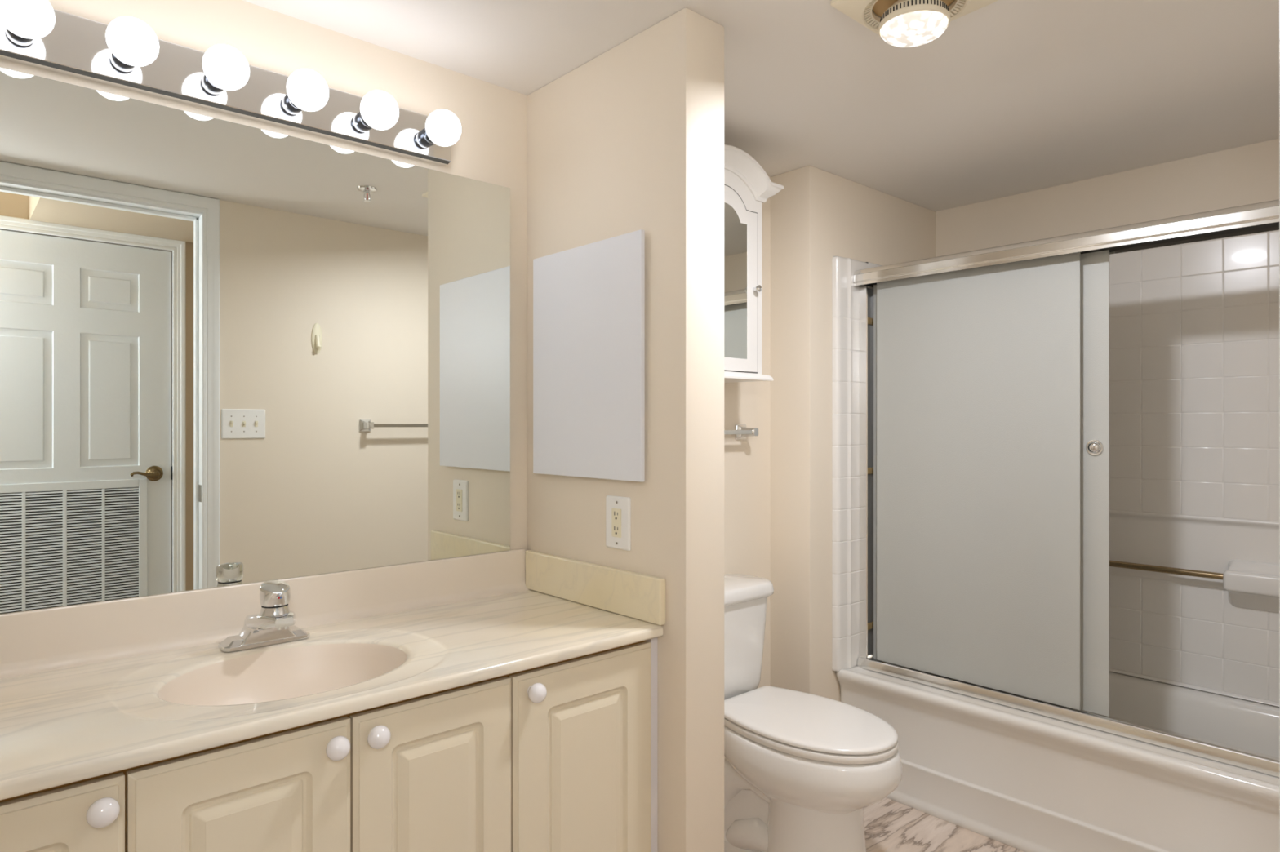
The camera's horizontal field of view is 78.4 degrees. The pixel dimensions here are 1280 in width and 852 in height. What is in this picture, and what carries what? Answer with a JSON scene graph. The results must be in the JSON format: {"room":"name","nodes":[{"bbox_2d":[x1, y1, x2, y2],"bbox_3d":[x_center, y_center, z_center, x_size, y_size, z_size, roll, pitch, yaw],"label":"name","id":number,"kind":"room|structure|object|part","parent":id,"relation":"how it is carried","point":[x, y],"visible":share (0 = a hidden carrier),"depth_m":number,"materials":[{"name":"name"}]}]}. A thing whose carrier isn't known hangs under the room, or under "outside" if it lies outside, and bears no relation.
{"room":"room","nodes":[
{"label":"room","id":0,"kind":"room"},
{"bbox_2d":[0,0,770,688],"bbox_3d":[-0.579,0.180,1.927,2.715,2.130,0.100,0,0,-42],"label":"wall","id":1,"kind":"structure","parent":0,"point":[491,146],"depth_m":2.00,"materials":[{"name":"beige paint"}]},
{"bbox_2d":[0,0,461,166],"bbox_3d":[-0.769,-0.691,1.584,0.902,0.100,0.156,0,0,-42],"label":"vanity light","id":2,"kind":"object","parent":1,"relation":"attached to","point":[126,53],"visible":1,"depth_m":1.53,"materials":[{"name":"silver metal"}]},
{"bbox_2d":[6,28,33,42],"bbox_3d":[-1.064,-0.687,1.351,0.041,0.041,0.038,0,0,-42],"label":"socket","id":3,"kind":"object","parent":2,"relation":"attached to","point":[11,37],"depth_m":1.36,"materials":[{"name":"silver metal"}]},
{"bbox_3d":[-1.026,-0.687,1.308,0.081,0.081,0.090,0,0,-42],"label":"bulb","id":4,"kind":"part","parent":2,"relation":"part of","materials":[{"name":"white glass"}]},
{"bbox_2d":[111,53,135,69],"bbox_3d":[-0.950,-0.687,1.453,0.041,0.041,0.038,0,0,-42],"label":"socket","id":5,"kind":"object","parent":2,"relation":"attached to","point":[117,64],"depth_m":1.46,"materials":[{"name":"silver metal"}]},
{"bbox_3d":[-0.912,-0.687,1.410,0.081,0.081,0.090,0,0,-42],"label":"bulb","id":6,"kind":"part","parent":2,"relation":"part of","materials":[{"name":"white glass"}]},
{"bbox_2d":[204,75,223,92],"bbox_3d":[-0.837,-0.687,1.555,0.041,0.041,0.038,0,0,-42],"label":"socket","id":7,"kind":"object","parent":2,"relation":"attached to","point":[208,86],"depth_m":1.56,"materials":[{"name":"silver metal"}]},
{"bbox_3d":[-0.799,-0.687,1.512,0.081,0.081,0.090,0,0,-42],"label":"bulb","id":8,"kind":"part","parent":2,"relation":"part of","materials":[{"name":"white glass"}]},
{"bbox_2d":[284,93,302,112],"bbox_3d":[-0.723,-0.687,1.657,0.041,0.041,0.038,0,0,-42],"label":"socket","id":9,"kind":"object","parent":2,"relation":"attached to","point":[289,107],"depth_m":1.66,"materials":[{"name":"silver metal"}]},
{"bbox_3d":[-0.685,-0.687,1.615,0.081,0.081,0.090,0,0,-42],"label":"bulb","id":10,"kind":"part","parent":2,"relation":"part of","materials":[{"name":"white glass"}]},
{"bbox_2d":[355,111,372,130],"bbox_3d":[-0.609,-0.687,1.759,0.041,0.041,0.038,0,0,-42],"label":"socket","id":11,"kind":"object","parent":2,"relation":"attached to","point":[361,125],"depth_m":1.76,"materials":[{"name":"silver metal"}]},
{"bbox_3d":[-0.571,-0.687,1.717,0.081,0.081,0.090,0,0,-42],"label":"bulb","id":12,"kind":"part","parent":2,"relation":"part of","materials":[{"name":"white glass"}]},
{"bbox_2d":[419,128,435,146],"bbox_3d":[-0.496,-0.687,1.861,0.041,0.041,0.038,0,0,-42],"label":"socket","id":13,"kind":"object","parent":2,"relation":"attached to","point":[424,141],"depth_m":1.86,"materials":[{"name":"silver metal"}]},
{"bbox_3d":[-0.458,-0.687,1.819,0.081,0.081,0.090,0,0,-42],"label":"bulb","id":14,"kind":"part","parent":2,"relation":"part of","materials":[{"name":"white glass"}]},
{"bbox_2d":[0,67,510,614],"bbox_3d":[-0.873,-0.146,1.585,1.421,0.950,0.014,0,0,-42],"label":"wall mirror","id":15,"kind":"object","parent":1,"relation":"attached to","point":[231,353],"visible":1,"depth_m":1.60,"materials":[{"name":"white mirror"}]},
{"bbox_2d":[0,548,529,679],"bbox_3d":[-0.873,0.392,1.564,1.533,0.126,0.046,0,0,-42],"label":"backsplash","id":16,"kind":"structure","parent":1,"relation":"attached to","point":[48,639],"depth_m":1.58,"materials":[{"name":"beige stone"}]},
{"bbox_2d":[724,424,758,439],"bbox_3d":[0.147,0.024,2.463,0.644,0.052,0.072,0,0,-42],"label":"towel bar","id":17,"kind":"object","parent":1,"relation":"attached to","point":[741,432],"visible":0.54,"depth_m":2.63,"materials":[{"name":"silver metal"}]},
{"bbox_3d":[0.163,0.024,2.446,0.612,0.015,0.012,0,0,-42],"label":"rail","id":18,"kind":"part","parent":17,"relation":"part of","materials":[{"name":"silver metal"}]},
{"bbox_3d":[0.367,0.024,2.661,0.052,0.052,0.072,0,0,-42],"label":"post","id":19,"kind":"part","parent":17,"relation":"part of","materials":[{"name":"silver metal"}]},
{"bbox_2d":[724,144,783,382],"bbox_3d":[0.207,-0.482,2.410,0.456,0.685,0.232,0,0,-42],"label":"upper cabinet","id":20,"kind":"object","parent":1,"relation":"attached to","point":[747,185],"visible":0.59,"depth_m":2.41,"materials":[{"name":"white paint"}]},
{"bbox_2d":[724,202,746,359],"bbox_3d":[0.254,-0.436,2.358,0.209,0.465,0.001,0,0,-42],"label":"mirror glass","id":21,"kind":"object","parent":20,"relation":"attached to","point":[735,213],"depth_m":2.39,"materials":[{"name":"white"}]},
{"bbox_3d":[0.254,-0.443,2.358,0.306,0.556,0.002,0,0,-42],"label":"door","id":22,"kind":"part","parent":20,"relation":"part of","materials":[{"name":"white paint"}]},
{"bbox_3d":[0.200,-0.149,2.418,0.406,0.019,0.210,0,0,-42],"label":"moulding","id":23,"kind":"part","parent":20,"relation":"part of","materials":[{"name":"white paint"}]},
{"bbox_3d":[0.207,-0.764,2.410,0.456,0.122,0.232,0,0,-42],"label":"cornice","id":24,"kind":"part","parent":20,"relation":"part of","materials":[{"name":"white paint"}]},
{"bbox_3d":[0.364,-0.423,2.436,0.023,0.022,0.028,0,0,-42],"label":"knob","id":25,"kind":"part","parent":20,"relation":"part of","materials":[{"name":"silver metal"}]},
{"bbox_2d":[527,8,724,851],"bbox_3d":[-0.058,0.180,1.925,0.123,2.130,0.600,0,0,-42],"label":"wall","id":26,"kind":"structure","parent":0,"point":[630,139],"depth_m":1.72,"materials":[{"name":"beige paint"}]},
{"bbox_2d":[533,229,644,482],"bbox_3d":[-0.131,-0.153,1.899,0.020,0.559,0.422,0,0,-42],"label":"blank panel","id":27,"kind":"object","parent":26,"relation":"attached to","point":[588,300],"visible":1,"depth_m":1.86,"materials":[{"name":"white"}]},
{"bbox_2d":[605,495,631,551],"bbox_3d":[-0.052,0.227,1.820,0.009,0.122,0.085,0,0,-42],"label":"wall outlet","id":28,"kind":"object","parent":26,"relation":"attached to","point":[618,508],"visible":1,"depth_m":1.81,"materials":[{"name":"white plastic"}]},
{"bbox_2d":[611,508,621,537],"bbox_3d":[-0.054,0.227,1.819,0.004,0.066,0.033,0,0,-42],"label":"receptacle","id":29,"kind":"object","parent":28,"relation":"attached to","point":[615,513],"depth_m":1.82,"materials":[{"name":"beige plastic"}]},
{"bbox_2d":[242,0,1279,212],"bbox_3d":[0.406,-0.935,1.642,3.800,0.100,1.900,0,0,-42],"label":"ceiling","id":30,"kind":"structure","parent":0,"point":[1014,97],"depth_m":1.98,"materials":[{"name":"white paint"}]},
{"bbox_2d":[830,0,998,47],"bbox_3d":[0.569,-0.843,1.630,0.246,0.083,0.246,0,0,-42],"label":"ceiling light","id":31,"kind":"object","parent":30,"relation":"attached to","point":[901,23],"visible":1,"depth_m":1.61,"materials":[{"name":"white glass"}]},
{"bbox_2d":[770,165,936,702],"bbox_3d":[0.891,0.180,3.134,1.085,2.130,0.270,0,0,-42],"label":"wall","id":32,"kind":"structure","parent":0,"point":[819,215],"depth_m":2.73,"materials":[{"name":"beige paint"}]},
{"bbox_2d":[863,797,1024,851],"bbox_3d":[0.029,1.285,0.866,5.400,0.080,2.550,0,0,-42],"label":"floor","id":33,"kind":"structure","parent":0,"point":[891,825],"depth_m":2.38,"materials":[{"name":"white stone"}]},
{"bbox_2d":[0,637,657,851],"bbox_3d":[-0.691,0.851,1.376,1.552,0.788,0.550,0,0,-42],"label":"vanity cabinet","id":34,"kind":"object","parent":33,"relation":"on","point":[562,756],"visible":0.99,"depth_m":1.34,"materials":[{"name":"beige wood"}]},
{"bbox_3d":[-0.811,0.799,0.960,0.306,0.652,0.020,0,0,-42],"label":"door","id":35,"kind":"part","parent":34,"relation":"part of","materials":[{"name":"beige wood"}]},
{"bbox_3d":[-0.700,0.504,1.022,0.037,0.037,0.036,0,0,-42],"label":"knob","id":36,"kind":"part","parent":34,"relation":"part of","materials":[{"name":"white ceramic"}]},
{"bbox_3d":[-0.582,0.799,1.166,0.304,0.652,0.020,0,0,-42],"label":"door","id":37,"kind":"part","parent":34,"relation":"part of","materials":[{"name":"beige wood"}]},
{"bbox_2d":[0,548,665,799],"bbox_3d":[-0.701,0.445,1.383,1.558,0.232,0.544,0,0,-42],"label":"countertop","id":38,"kind":"structure","parent":34,"relation":"on","point":[87,691],"depth_m":1.50,"materials":[{"name":"stone"}]},
{"bbox_2d":[217,580,309,652],"bbox_3d":[-0.720,0.368,1.535,0.160,0.129,0.142,0,0,-42],"label":"faucet","id":39,"kind":"object","parent":38,"relation":"on","point":[270,626],"visible":1,"depth_m":1.51,"materials":[{"name":"silver metal"}]},
{"bbox_3d":[-0.748,0.424,1.566,0.160,0.018,0.058,0,0,-42],"label":"plate","id":40,"kind":"part","parent":39,"relation":"part of","materials":[{"name":"silver metal"}]},
{"bbox_3d":[-0.720,0.389,1.535,0.123,0.080,0.142,0,0,-42],"label":"spout","id":41,"kind":"part","parent":39,"relation":"part of","materials":[{"name":"silver metal"}]},
{"bbox_3d":[-0.703,0.325,1.515,0.059,0.042,0.056,0,0,8],"label":"handle","id":42,"kind":"part","parent":39,"relation":"part of","materials":[{"name":"silver metal"}]},
{"bbox_2d":[158,643,406,705],"bbox_3d":[-0.624,0.501,1.406,0.410,0.120,0.320,0,0,-42],"label":"basin","id":43,"kind":"object","parent":38,"relation":"in","point":[273,674],"depth_m":1.52,"materials":[{"name":"beige ceramic"}]},
{"bbox_3d":[-0.472,0.504,1.226,0.037,0.037,0.036,0,0,-42],"label":"knob","id":44,"kind":"part","parent":34,"relation":"part of","materials":[{"name":"white ceramic"}]},
{"bbox_3d":[-0.423,0.504,1.271,0.037,0.037,0.036,0,0,-42],"label":"knob","id":45,"kind":"part","parent":34,"relation":"part of","materials":[{"name":"white ceramic"}]},
{"bbox_3d":[-0.355,0.799,1.370,0.299,0.652,0.020,0,0,-42],"label":"door","id":46,"kind":"part","parent":34,"relation":"part of","materials":[{"name":"beige wood"}]},
{"bbox_3d":[-0.194,0.503,1.476,0.037,0.037,0.036,0,0,-42],"label":"knob","id":47,"kind":"part","parent":34,"relation":"part of","materials":[{"name":"white ceramic"}]},
{"bbox_3d":[-0.109,0.799,1.591,0.352,0.652,0.020,0,0,-42],"label":"door","id":48,"kind":"part","parent":34,"relation":"part of","materials":[{"name":"beige wood"}]},
{"bbox_2d":[724,573,902,851],"bbox_3d":[0.415,0.872,2.270,0.408,0.751,0.706,0,0,-42],"label":"toilet","id":49,"kind":"object","parent":33,"relation":"on","point":[802,770],"visible":0.81,"depth_m":2.12,"materials":[{"name":"white ceramic"}]},
{"bbox_3d":[0.238,0.689,2.467,0.380,0.312,0.177,0,0,-42],"label":"tank","id":50,"kind":"part","parent":49,"relation":"part of","materials":[{"name":"white ceramic"}]},
{"bbox_3d":[0.243,0.521,2.461,0.408,0.048,0.193,0,0,-42],"label":"tank lid","id":51,"kind":"part","parent":49,"relation":"part of","materials":[{"name":"white ceramic"}]},
{"bbox_3d":[0.473,0.825,2.205,0.356,0.020,0.508,0,0,-42],"label":"lid","id":52,"kind":"part","parent":49,"relation":"part of","materials":[{"name":"white plastic"}]},
{"bbox_3d":[0.477,0.847,2.201,0.359,0.020,0.499,0,0,-42],"label":"seat","id":53,"kind":"part","parent":49,"relation":"part of","materials":[{"name":"white plastic"}]},
{"bbox_2d":[835,666,1279,851],"bbox_3d":[1.451,1.052,2.455,0.734,0.386,1.488,0,0,-42],"label":"bathtub","id":54,"kind":"object","parent":33,"relation":"on","point":[1026,781],"visible":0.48,"depth_m":2.30,"materials":[{"name":"white ceramic"}]},
{"bbox_2d":[831,230,1279,706],"bbox_3d":[1.449,0.126,2.452,0.742,1.472,1.489,0,0,-42],"label":"tub surround","id":55,"kind":"object","parent":54,"relation":"on","point":[1194,326],"visible":0.39,"depth_m":2.59,"materials":[{"name":"white tile"}]},
{"bbox_3d":[0.962,0.133,2.993,0.740,1.458,0.033,0,0,-42],"label":"panel","id":56,"kind":"part","parent":55,"relation":"part of","materials":[{"name":"white tile"}]},
{"bbox_3d":[1.722,0.125,2.680,0.032,1.471,1.464,0,0,-42],"label":"long panel","id":57,"kind":"part","parent":55,"relation":"part of","materials":[{"name":"white tile"}]},
{"bbox_2d":[853,200,1279,777],"bbox_3d":[1.284,0.156,2.285,0.104,1.419,1.455,0,0,-42],"label":"shower door","id":58,"kind":"structure","parent":54,"relation":"on","point":[984,373],"depth_m":2.45,"materials":[{"name":"white glass"}]},
{"bbox_3d":[1.061,0.164,2.533,0.005,1.334,0.663,0,0,-42],"label":"sliding panel","id":59,"kind":"part","parent":58,"relation":"part of","materials":[{"name":"grey glass"}]},
{"bbox_3d":[1.095,0.167,2.539,0.005,1.341,0.761,0,0,-42],"label":"sliding panel","id":60,"kind":"part","parent":58,"relation":"part of","materials":[{"name":"grey glass"}]},
{"bbox_3d":[1.284,-0.524,2.285,0.104,0.059,1.454,0,0,-42],"label":"header rail","id":61,"kind":"part","parent":58,"relation":"part of","materials":[{"name":"silver metal"}]},
{"bbox_3d":[1.315,0.065,2.276,0.018,0.046,0.046,0,0,-42],"label":"finger pull","id":62,"kind":"part","parent":58,"relation":"part of","materials":[{"name":"silver metal"}]},
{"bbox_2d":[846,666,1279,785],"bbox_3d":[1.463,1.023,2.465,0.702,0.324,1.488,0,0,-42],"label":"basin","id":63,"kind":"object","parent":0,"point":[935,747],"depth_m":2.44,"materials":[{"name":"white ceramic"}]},
{"bbox_2d":[936,138,1279,257],"bbox_3d":[1.841,0.180,2.730,0.212,2.130,1.600,0,0,-42],"label":"wall","id":64,"kind":"structure","parent":0,"point":[1247,175],"depth_m":2.75,"materials":[{"name":"beige paint"}]},
{"bbox_3d":[1.008,0.180,0.973,3.800,2.130,0.120,0,0,-42],"label":"wall","id":65,"kind":"structure","parent":0,"visible":0},
{"bbox_2d":[1279,0,1279,851],"bbox_3d":[0.189,0.181,0.248,1.049,2.128,0.140,0,0,-42],"label":"door frame","id":66,"kind":"structure","parent":65,"relation":"attached to","point":[1279,0],"depth_m":0.61,"materials":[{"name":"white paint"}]}
]}

